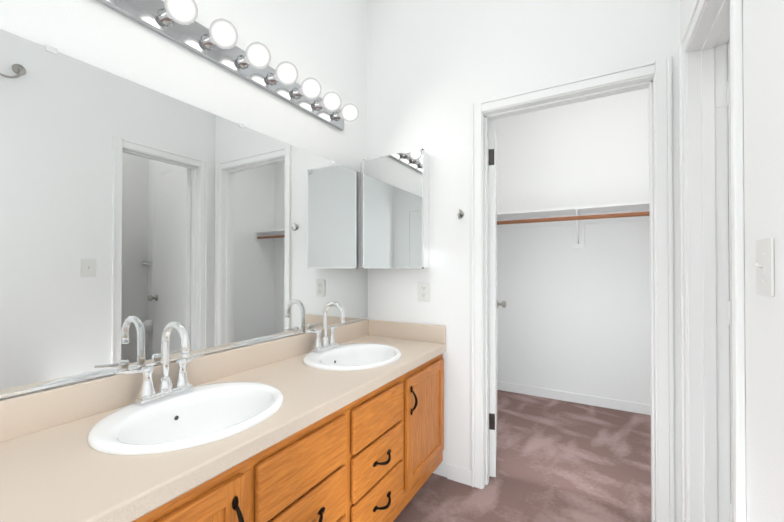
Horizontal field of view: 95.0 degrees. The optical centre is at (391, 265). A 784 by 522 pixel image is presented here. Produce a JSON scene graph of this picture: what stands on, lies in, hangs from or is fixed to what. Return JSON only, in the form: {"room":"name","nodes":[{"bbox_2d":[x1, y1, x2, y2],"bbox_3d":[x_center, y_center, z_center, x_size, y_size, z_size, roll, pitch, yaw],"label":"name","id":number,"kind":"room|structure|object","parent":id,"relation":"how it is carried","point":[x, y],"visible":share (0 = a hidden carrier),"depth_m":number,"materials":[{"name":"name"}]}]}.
{"room":"bathroom","nodes":[
{"label":"bathroom","id":0,"kind":"room"},
{"bbox_2d":[0,0,367,399],"bbox_3d":[-0.623,-0.324,1.635,0.115,3.050,5.175,0,-1,30],"label":"wall","id":1,"kind":"structure","parent":0,"point":[326,41],"depth_m":1.53,"materials":[{"name":"white paint"}]},
{"bbox_2d":[0,29,367,398],"bbox_3d":[-0.610,-0.127,1.529,0.009,0.927,1.816,0,-1,30],"label":"wall mirror","id":2,"kind":"object","parent":1,"relation":"attached to","point":[135,219],"visible":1,"depth_m":1.17,"materials":[{"name":"clear glass"}]},
{"bbox_2d":[0,319,367,440],"bbox_3d":[-0.606,0.391,1.519,0.020,0.102,1.824,0,-1,30],"label":"backsplash","id":3,"kind":"structure","parent":1,"relation":"attached to","point":[19,415],"depth_m":1.06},
{"bbox_2d":[97,0,358,130],"bbox_3d":[-0.527,-0.839,1.521,0.167,0.107,1.220,0,-1,30],"label":"sconce","id":4,"kind":"object","parent":1,"relation":"attached to","point":[177,23],"visible":1,"depth_m":1.40,"materials":[{"name":"silver metal"}]},
{"bbox_2d":[364,0,667,476],"bbox_3d":[0.528,-0.321,1.984,1.520,3.050,0.150,0,-1,30],"label":"wall","id":5,"kind":"structure","parent":0,"point":[412,74],"depth_m":2.29,"materials":[{"name":"white paint"}]},
{"bbox_2d":[361,149,428,268],"bbox_3d":[0.010,-0.318,2.170,0.432,0.677,0.094,0,-1,30],"label":"medicine cabinet mirror","id":6,"kind":"object","parent":5,"relation":"attached to","point":[394,211],"visible":1,"depth_m":2.11,"materials":[{"name":"white mirror"}]},
{"bbox_2d":[368,319,445,344],"bbox_3d":[0.079,0.396,2.166,0.519,0.102,0.019,0,-1,30],"label":"backsplash","id":7,"kind":"structure","parent":5,"relation":"attached to","point":[410,331],"depth_m":2.14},
{"bbox_2d":[418,281,429,301],"bbox_3d":[0.187,0.155,2.114,0.082,0.118,0.009,0,-1,30],"label":"outlet","id":8,"kind":"object","parent":5,"relation":"attached to","point":[423,291],"visible":1,"depth_m":2.11,"materials":[{"name":"white plastic"}]},
{"bbox_2d":[457,209,463,218],"bbox_3d":[0.373,-0.282,1.985,0.033,0.059,0.052,0,-1,30],"label":"robe hook","id":9,"kind":"object","parent":5,"relation":"attached to","point":[461,214],"visible":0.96,"depth_m":2.00,"materials":[{"name":"silver metal"}]},
{"bbox_2d":[488,121,505,476],"bbox_3d":[0.676,0.189,2.392,0.169,2.020,0.757,0,0,17],"label":"closet door","id":10,"kind":"structure","parent":5,"relation":"in","point":[494,303],"depth_m":2.04,"materials":[{"name":"white paint"}]},
{"bbox_2d":[497,201,649,247],"bbox_3d":[1.749,-0.313,2.930,2.698,0.318,0.329,0,-1,30],"label":"closet shelf","id":11,"kind":"object","parent":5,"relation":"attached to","point":[578,218],"visible":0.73,"depth_m":3.06,"materials":[{"name":"white paint"}]},
{"bbox_2d":[447,0,745,521],"bbox_3d":[0.597,0.149,0.928,2.700,2.092,4.945,0,-1,30],"label":"door frame","id":12,"kind":"structure","parent":5,"relation":"attached to","point":[713,28],"depth_m":1.40,"materials":[{"name":"white paint"}]},
{"bbox_2d":[393,390,650,521],"bbox_3d":[0.597,1.225,0.919,2.930,0.060,5.175,0,-1,30],"label":"floor","id":13,"kind":"structure","parent":0,"point":[560,461],"depth_m":2.08,"materials":[{"name":"carpet"}]},
{"bbox_2d":[120,349,445,521],"bbox_3d":[-0.365,0.842,1.379,0.570,0.714,1.816,0,-1,30],"label":"bathroom vanity","id":14,"kind":"object","parent":13,"relation":"on","point":[341,423],"depth_m":1.23,"materials":[{"name":"brown wood"}]},
{"bbox_2d":[0,337,445,521],"bbox_3d":[-0.379,0.505,1.388,0.543,0.132,1.824,0,-1,30],"label":"countertop","id":15,"kind":"structure","parent":14,"relation":"on","point":[46,475],"depth_m":0.79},
{"bbox_2d":[116,321,207,404],"bbox_3d":[-0.690,0.299,1.137,0.151,0.245,0.265,0,-1,30],"label":"faucet","id":16,"kind":"object","parent":15,"relation":"on","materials":[{"name":"silver metal"}]},
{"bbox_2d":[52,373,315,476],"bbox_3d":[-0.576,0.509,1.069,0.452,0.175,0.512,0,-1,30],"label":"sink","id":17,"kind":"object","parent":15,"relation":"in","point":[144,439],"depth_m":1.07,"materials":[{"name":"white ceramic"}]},
{"bbox_2d":[304,301,347,352],"bbox_3d":[-0.299,0.305,1.814,0.151,0.245,0.265,0,-1,30],"label":"faucet","id":18,"kind":"object","parent":15,"relation":"on","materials":[{"name":"silver metal"}]},
{"bbox_2d":[280,337,419,376],"bbox_3d":[-0.186,0.514,1.746,0.452,0.175,0.512,0,-1,30],"label":"sink","id":19,"kind":"object","parent":15,"relation":"in","point":[358,358],"depth_m":1.82,"materials":[{"name":"white ceramic"}]},
{"bbox_2d":[664,32,675,423],"bbox_3d":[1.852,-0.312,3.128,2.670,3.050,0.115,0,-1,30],"label":"wall","id":20,"kind":"structure","parent":0,"point":[667,35],"depth_m":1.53,"materials":[{"name":"white paint"}]},
{"bbox_2d":[672,0,783,521],"bbox_3d":[0.423,-0.337,0.016,0.115,3.050,3.415,0,-1,30],"label":"wall","id":21,"kind":"structure","parent":0,"point":[763,20],"depth_m":0.78,"materials":[{"name":"white paint"}]},
{"bbox_2d":[728,41,733,521],"bbox_3d":[1.491,0.179,1.189,0.554,2.020,0.169,0,-1,29],"label":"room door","id":22,"kind":"structure","parent":21,"relation":"in","point":[730,271],"depth_m":1.33,"materials":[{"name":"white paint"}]},
{"bbox_2d":[754,238,774,296],"bbox_3d":[0.773,0.004,0.755,0.019,0.118,0.082,0,-1,30],"label":"light switch","id":23,"kind":"object","parent":21,"relation":"attached to","point":[764,263],"visible":1,"depth_m":0.74,"materials":[{"name":"white plastic"}]}
]}

